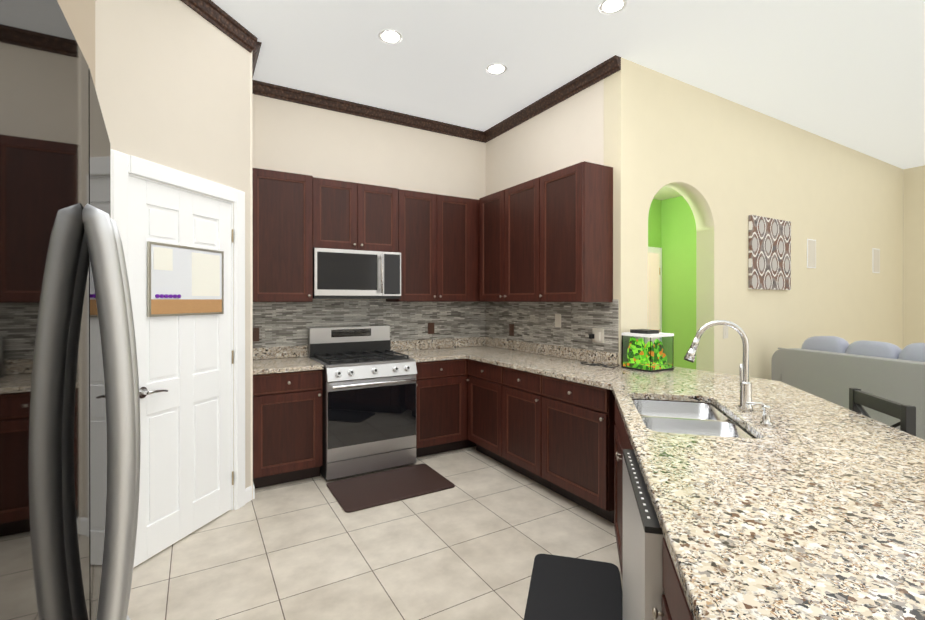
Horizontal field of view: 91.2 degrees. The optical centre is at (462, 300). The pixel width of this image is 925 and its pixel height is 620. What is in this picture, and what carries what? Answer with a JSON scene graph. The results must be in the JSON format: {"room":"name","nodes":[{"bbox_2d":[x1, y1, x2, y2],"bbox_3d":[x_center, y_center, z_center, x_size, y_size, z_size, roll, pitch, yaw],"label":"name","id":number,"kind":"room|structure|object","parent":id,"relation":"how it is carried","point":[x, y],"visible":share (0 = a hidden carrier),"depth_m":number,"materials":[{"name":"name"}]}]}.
{"room":"kitchen","nodes":[
{"label":"kitchen","id":0,"kind":"room"},
{"bbox_2d":[57,0,94,85],"bbox_3d":[-0.236,-0.212,-1.209,0.794,3.285,7.645,0,0,-30],"label":"wall","id":1,"kind":"structure","parent":0,"point":[79,15],"depth_m":2.18,"materials":[{"name":"paint"}]},
{"bbox_2d":[95,0,250,509],"bbox_3d":[-1.696,-0.221,2.730,0.100,3.285,1.068,0,0,15],"label":"wall","id":2,"kind":"structure","parent":0,"point":[172,83],"depth_m":2.66,"materials":[{"name":"paint"}]},
{"bbox_2d":[110,149,244,509],"bbox_3d":[-1.686,0.332,2.722,0.124,2.179,0.935,0,0,15],"label":"door frame","id":3,"kind":"structure","parent":2,"relation":"attached to","point":[123,166],"depth_m":3.07,"materials":[{"name":"white paint"}]},
{"bbox_2d":[128,176,233,567],"bbox_3d":[-1.664,0.378,2.722,0.548,2.063,0.534,0,0,-30],"label":"pantry door","id":4,"kind":"structure","parent":2,"relation":"in","point":[184,368],"depth_m":2.67,"materials":[{"name":"white paint"}]},
{"bbox_2d":[147,241,223,316],"bbox_3d":[-1.641,-0.118,2.722,0.017,0.410,0.533,0,0,15],"label":"whiteboard","id":5,"kind":"object","parent":4,"relation":"hanging from","point":[183,280],"visible":0.98,"depth_m":2.68,"materials":[{"name":"white"}]},
{"bbox_2d":[245,483,254,503],"bbox_3d":[3.708,1.374,1.844,9.095,0.100,7.900,0,0,-30],"label":"baseboard","id":6,"kind":"structure","parent":2,"relation":"attached to","point":[248,494],"depth_m":3.21,"materials":[{"name":"white paint"}]},
{"bbox_2d":[250,53,252,498],"bbox_3d":[-1.722,-0.223,3.518,0.100,3.285,0.699,0,0,-30],"label":"wall","id":7,"kind":"structure","parent":0,"point":[251,264],"depth_m":3.24,"materials":[{"name":"paint"}]},
{"bbox_2d":[252,94,485,347],"bbox_3d":[-1.027,-0.225,4.432,3.226,3.285,0.170,0,0,-30],"label":"wall","id":8,"kind":"structure","parent":0,"point":[292,137],"depth_m":4.36,"materials":[{"name":"paint"}]},
{"bbox_2d":[253,328,258,341],"bbox_3d":[-1.780,0.289,3.876,0.075,0.118,0.008,0,0,-30],"label":"electrical outlet plate","id":9,"kind":"object","parent":8,"relation":"attached to","point":[255,330],"depth_m":3.88,"materials":[{"name":"brown plastic"}]},
{"bbox_2d":[252,168,323,301],"bbox_3d":[-1.517,-0.516,3.816,0.550,1.050,0.390,0,0,-30],"label":"upper cabinet","id":10,"kind":"object","parent":8,"relation":"attached to","point":[288,208],"depth_m":3.65,"materials":[{"name":"brown wood"}]},
{"bbox_2d":[324,179,399,252],"bbox_3d":[-1.010,-0.741,4.137,0.775,0.600,0.350,0,0,-30],"label":"upper cabinet","id":11,"kind":"object","parent":8,"relation":"attached to","point":[357,216],"depth_m":4.00,"materials":[{"name":"brown wood"}]},
{"bbox_2d":[313,248,400,298],"bbox_3d":[-0.979,-0.229,4.086,0.769,0.419,0.469,0,0,-30],"label":"microwave","id":12,"kind":"object","parent":11,"relation":"attached to","point":[347,274],"visible":0.96,"depth_m":3.92,"materials":[{"name":"silver metal"}]},
{"bbox_2d":[253,300,484,356],"bbox_3d":[-0.796,0.270,4.464,2.454,0.565,0.009,0,0,-30],"label":"backsplash","id":13,"kind":"structure","parent":8,"relation":"attached to","point":[279,324],"depth_m":4.39,"materials":[{"name":"tile"}]},
{"bbox_2d":[181,0,620,142],"bbox_3d":[-0.653,-1.816,3.460,3.225,0.095,1.878,0,0,-30],"label":"crown molding","id":14,"kind":"structure","parent":8,"relation":"attached to","point":[215,15],"depth_m":4.04,"materials":[{"name":"brown wood"}]},
{"bbox_2d":[386,189,475,301],"bbox_3d":[-0.356,-0.517,4.523,0.867,1.050,0.350,0,0,-30],"label":"upper cabinet","id":15,"kind":"object","parent":8,"relation":"attached to","point":[432,239],"depth_m":4.41,"materials":[{"name":"brown wood"}]},
{"bbox_2d":[428,323,433,333],"bbox_3d":[-0.327,0.287,4.731,0.075,0.118,0.008,0,0,-30],"label":"electrical outlet plate","id":16,"kind":"object","parent":8,"relation":"attached to","point":[430,331],"depth_m":4.73,"materials":[{"name":"brown plastic"}]},
{"bbox_2d":[476,199,480,301],"bbox_3d":[0.150,-0.518,4.832,0.444,1.050,0.330,0,0,-30],"label":"upper cabinet","id":17,"kind":"object","parent":8,"relation":"attached to","point":[477,201],"depth_m":4.67,"materials":[{"name":"brown wood"}]},
{"bbox_2d":[127,446,622,619],"bbox_3d":[2.897,1.447,2.586,14.000,0.050,11.000,0,0,-30],"label":"floor","id":18,"kind":"structure","parent":0,"point":[478,537],"depth_m":2.55,"materials":[{"name":"tile"}]},
{"bbox_2d":[0,0,140,619],"bbox_3d":[-0.949,0.498,0.584,0.867,1.817,0.910,0,0,-30],"label":"refrigerator","id":19,"kind":"object","parent":18,"relation":"on","point":[70,440],"visible":1,"depth_m":0.61,"materials":[{"name":"silver metal"}]},
{"bbox_2d":[253,370,322,488],"bbox_3d":[-1.472,0.981,3.706,0.514,0.878,0.630,0,0,-30],"label":"base cabinet","id":20,"kind":"object","parent":18,"relation":"on","point":[287,426],"visible":0.88,"depth_m":3.46,"materials":[{"name":"brown wood"}]},
{"bbox_2d":[308,325,416,480],"bbox_3d":[-0.877,0.826,3.961,0.756,1.163,0.728,0,0,-30],"label":"range","id":21,"kind":"object","parent":18,"relation":"on","point":[369,396],"visible":1,"depth_m":3.72,"materials":[{"name":"silver metal"}]},
{"bbox_2d":[327,464,454,512],"bbox_3d":[-0.552,1.412,3.472,0.845,0.015,0.550,0,0,-30],"label":"mat","id":22,"kind":"object","parent":18,"relation":"on","point":[354,494],"visible":1,"depth_m":3.43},
{"bbox_2d":[416,359,475,456],"bbox_3d":[-0.084,0.979,4.523,1.166,0.878,0.630,0,0,-30],"label":"base cabinet","id":23,"kind":"object","parent":18,"relation":"on","point":[441,406],"visible":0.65,"depth_m":4.14,"materials":[{"name":"brown wood"}]},
{"bbox_2d":[467,359,494,459],"bbox_3d":[0.464,0.980,4.146,0.605,0.878,0.618,0,0,-30],"label":"base cabinet","id":24,"kind":"object","parent":18,"relation":"on","point":[481,378],"depth_m":4.07,"materials":[{"name":"brown wood"}]},
{"bbox_2d":[495,365,530,478],"bbox_3d":[0.715,0.981,3.720,0.605,0.878,0.624,0,0,-30],"label":"base cabinet","id":25,"kind":"object","parent":18,"relation":"on","point":[512,386],"depth_m":3.66,"materials":[{"name":"brown wood"}]},
{"bbox_2d":[531,373,615,523],"bbox_3d":[0.982,0.982,3.265,0.605,0.878,0.685,0,0,-30],"label":"base cabinet","id":26,"kind":"object","parent":18,"relation":"on","point":[556,435],"depth_m":3.07,"materials":[{"name":"brown wood"}]},
{"bbox_2d":[524,554,622,619],"bbox_3d":[0.482,1.415,1.943,0.440,0.015,1.110,0,0,15],"label":"mat","id":27,"kind":"object","parent":18,"relation":"on","point":[564,588],"visible":1,"depth_m":2.20,"materials":[{"name":"black rubber"}]},
{"bbox_2d":[614,439,632,530],"bbox_3d":[1.271,0.985,1.737,2.081,0.878,2.044,0,0,-30],"label":"base cabinet","id":28,"kind":"object","parent":18,"relation":"on","point":[619,444],"depth_m":2.39,"materials":[{"name":"brown wood"}]},
{"bbox_2d":[253,337,924,619],"bbox_3d":[0.564,0.475,2.522,2.823,0.135,4.732,0,0,-30],"label":"countertop","id":29,"kind":"structure","parent":28,"relation":"on","point":[807,506],"depth_m":1.23,"materials":[{"name":"stone"}]},
{"bbox_2d":[580,362,619,367],"bbox_3d":[1.052,0.494,3.510,0.206,0.017,0.354,0,0,-30],"label":"power cord","id":30,"kind":"object","parent":29,"relation":"on","point":[592,364],"visible":1,"depth_m":3.47,"materials":[{"name":"black plastic"}]},
{"bbox_2d":[621,329,673,371],"bbox_3d":[1.375,0.359,3.370,0.261,0.290,0.256,0,0,-30],"label":"aquarium","id":31,"kind":"object","parent":29,"relation":"on","point":[647,350],"visible":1,"depth_m":3.28,"materials":[{"name":"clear glass"}]},
{"bbox_2d":[632,400,756,438],"bbox_3d":[1.024,0.646,2.090,0.445,0.204,0.800,0,0,15],"label":"sink","id":32,"kind":"object","parent":29,"relation":"in","point":[709,419],"visible":0.21,"depth_m":2.11,"materials":[{"name":"silver metal"}]},
{"bbox_2d":[684,320,752,410],"bbox_3d":[1.219,0.299,2.150,0.245,0.417,0.225,0,0,-30],"label":"faucet","id":33,"kind":"object","parent":29,"relation":"on","point":[745,389],"visible":0.98,"depth_m":2.11,"materials":[{"name":"silver metal"}]},
{"bbox_2d":[745,402,772,425],"bbox_3d":[1.221,0.462,1.863,0.079,0.091,0.079,0,0,-30],"label":"soap dispenser","id":34,"kind":"object","parent":29,"relation":"on","point":[765,421],"visible":1,"depth_m":1.85,"materials":[{"name":"silver metal"}]},
{"bbox_2d":[623,449,664,619],"bbox_3d":[0.827,0.991,1.334,0.622,0.869,0.601,0,0,15],"label":"dishwasher","id":35,"kind":"object","parent":18,"relation":"on","point":[643,537],"visible":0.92,"depth_m":1.26,"materials":[{"name":"silver metal"}]},
{"bbox_2d":[615,531,693,619],"bbox_3d":[0.703,0.987,0.732,0.860,0.878,0.860,0,0,-30],"label":"base cabinet","id":36,"kind":"object","parent":18,"relation":"on","point":[675,605],"depth_m":1.01,"materials":[{"name":"brown wood"}]},
{"bbox_2d":[638,399,703,402],"bbox_3d":[1.164,0.983,2.567,0.547,0.878,0.486,0,0,-30],"label":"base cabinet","id":37,"kind":"object","parent":18,"relation":"on","point":[638,399],"depth_m":2.53,"materials":[{"name":"brown wood"}]},
{"bbox_2d":[614,399,733,442],"bbox_3d":[1.052,0.984,2.080,1.083,0.878,1.083,0,0,-30],"label":"base cabinet","id":38,"kind":"object","parent":18,"relation":"on","point":[620,432],"depth_m":2.32,"materials":[{"name":"brown wood"}]},
{"bbox_2d":[771,336,924,439],"bbox_3d":[3.657,0.867,3.411,0.960,1.102,2.099,0,0,-14],"label":"sofa","id":39,"kind":"object","parent":18,"relation":"on","point":[833,369],"visible":0.56,"depth_m":3.65,"materials":[{"name":"fabric"}]},
{"bbox_2d":[849,388,915,435],"bbox_3d":[2.031,0.923,1.965,0.410,1.000,0.410,0,0,15],"label":"counter stool","id":40,"kind":"object","parent":18,"relation":"on","point":[903,413],"visible":0.27,"depth_m":1.95,"materials":[{"name":"black wood"}]},
{"bbox_2d":[486,79,603,347],"bbox_3d":[0.766,-0.224,4.398,0.169,3.285,1.706,0,0,-30],"label":"wall","id":41,"kind":"structure","parent":0,"point":[569,131],"depth_m":4.16,"materials":[{"name":"paint"}]},
{"bbox_2d":[479,192,498,301],"bbox_3d":[0.437,-0.517,4.460,0.330,1.050,0.495,0,0,-30],"label":"upper cabinet","id":42,"kind":"object","parent":41,"relation":"attached to","point":[488,205],"depth_m":4.45,"materials":[{"name":"brown wood"}]},
{"bbox_2d":[509,324,513,335],"bbox_3d":[0.503,0.298,4.653,0.008,0.118,0.075,0,0,-30],"label":"electrical outlet plate","id":43,"kind":"object","parent":41,"relation":"attached to","point":[511,326],"depth_m":4.65,"materials":[{"name":"brown plastic"}]},
{"bbox_2d":[499,180,530,301],"bbox_3d":[0.657,-0.516,4.087,0.330,1.050,0.626,0,0,-30],"label":"upper cabinet","id":44,"kind":"object","parent":41,"relation":"attached to","point":[515,201],"depth_m":4.09,"materials":[{"name":"brown wood"}]},
{"bbox_2d":[485,299,618,352],"bbox_3d":[0.734,0.196,4.277,0.008,0.414,1.830,0,0,-30],"label":"backsplash","id":45,"kind":"structure","parent":41,"relation":"attached to","point":[534,322],"depth_m":4.08,"materials":[{"name":"tile"}]},
{"bbox_2d":[555,314,560,327],"bbox_3d":[0.853,0.179,4.054,0.010,0.118,0.075,0,0,-30],"label":"electrical outlet plate","id":46,"kind":"object","parent":41,"relation":"attached to","point":[557,316],"depth_m":4.05,"materials":[{"name":"beige plastic"}]},
{"bbox_2d":[531,161,612,301],"bbox_3d":[0.892,-0.515,3.688,0.330,1.050,0.554,0,0,-30],"label":"upper cabinet","id":47,"kind":"object","parent":41,"relation":"attached to","point":[547,237],"depth_m":3.50,"materials":[{"name":"brown wood"}]},
{"bbox_2d":[589,328,603,342],"bbox_3d":[1.074,0.280,3.639,0.050,0.118,0.120,0,0,-30],"label":"electrical outlet plate","id":48,"kind":"object","parent":41,"relation":"attached to","point":[596,335],"depth_m":3.63,"materials":[{"name":"beige plastic"}]},
{"bbox_2d":[211,0,924,168],"bbox_3d":[2.897,-1.888,2.578,14.000,0.050,11.000,0,0,-30],"label":"ceiling","id":49,"kind":"structure","parent":0,"point":[849,73],"depth_m":3.42,"materials":[{"name":"paint"}]},
{"bbox_2d":[378,29,402,43],"bbox_3d":[-0.507,-1.862,3.197,0.169,0.003,0.169,0,0,-36],"label":"recessed light","id":50,"kind":"object","parent":49,"relation":"in","point":[389,36],"depth_m":3.19,"materials":[{"name":"white paint"}]},
{"bbox_2d":[486,63,506,74],"bbox_3d":[0.273,-1.863,3.645,0.169,0.003,0.169,0,0,-36],"label":"recessed light","id":51,"kind":"object","parent":49,"relation":"in","point":[497,68],"depth_m":3.65,"materials":[{"name":"white paint"}]},
{"bbox_2d":[598,0,626,13],"bbox_3d":[0.946,-1.861,2.857,0.169,0.003,0.169,0,0,-36],"label":"recessed light","id":52,"kind":"object","parent":49,"relation":"in","point":[606,6],"depth_m":2.87,"materials":[{"name":"white paint"}]},
{"bbox_2d":[648,199,659,247],"bbox_3d":[1.607,-0.227,5.443,2.296,3.285,0.100,0,0,-30],"label":"wall","id":53,"kind":"structure","parent":0,"point":[654,211],"depth_m":5.91,"materials":[{"name":"paint"}]},
{"bbox_2d":[648,247,661,332],"bbox_3d":[2.214,0.360,5.714,0.950,2.110,0.046,0,0,-30],"label":"hall door","id":54,"kind":"structure","parent":53,"relation":"in","point":[654,288],"depth_m":5.86,"materials":[{"name":"beige paint"}]},
{"bbox_2d":[653,186,681,199],"bbox_3d":[1.957,-1.353,4.847,2.296,0.060,1.274,0,0,-30],"label":"ceiling","id":55,"kind":"structure","parent":0,"point":[663,193],"depth_m":5.65,"materials":[{"name":"paint"}]},
{"bbox_2d":[660,196,695,368],"bbox_3d":[2.995,-0.227,5.452,0.100,3.285,1.260,0,0,-30],"label":"wall","id":56,"kind":"structure","parent":0,"point":[671,228],"depth_m":5.76,"materials":[{"name":"paint"}]},
{"bbox_2d":[604,57,902,379],"bbox_3d":[3.699,-0.226,5.035,5.870,3.285,0.170,0,0,-30],"label":"wall","id":57,"kind":"structure","parent":0,"point":[724,168],"depth_m":4.37,"materials":[{"name":"paint"}]},
{"bbox_2d":[723,326,727,338],"bbox_3d":[2.431,0.289,4.183,0.075,0.118,0.010,0,0,-30],"label":"electrical outlet plate","id":58,"kind":"object","parent":57,"relation":"attached to","point":[725,328],"depth_m":4.18,"materials":[{"name":"beige plastic"}]},
{"bbox_2d":[748,215,790,289],"bbox_3d":[3.100,-0.470,4.562,0.760,0.715,0.033,0,0,-30],"label":"picture","id":59,"kind":"object","parent":57,"relation":"attached to","point":[769,253],"visible":1,"depth_m":4.52,"materials":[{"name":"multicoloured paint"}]},
{"bbox_2d":[807,239,815,267],"bbox_3d":[3.868,-0.524,5.029,0.189,0.317,0.009,0,0,-30],"label":"speaker","id":60,"kind":"object","parent":57,"relation":"attached to","point":[811,253],"depth_m":5.02},
{"bbox_2d":[872,248,879,272],"bbox_3d":[5.413,-0.525,5.939,0.231,0.317,0.009,0,0,-30],"label":"speaker","id":61,"kind":"object","parent":57,"relation":"attached to","point":[875,252],"depth_m":5.93},
{"bbox_2d":[903,165,924,348],"bbox_3d":[8.151,-0.222,3.424,0.170,3.285,7.121,0,0,-30],"label":"wall","id":62,"kind":"structure","parent":0,"point":[913,254],"depth_m":6.36,"materials":[{"name":"paint"}]}
]}

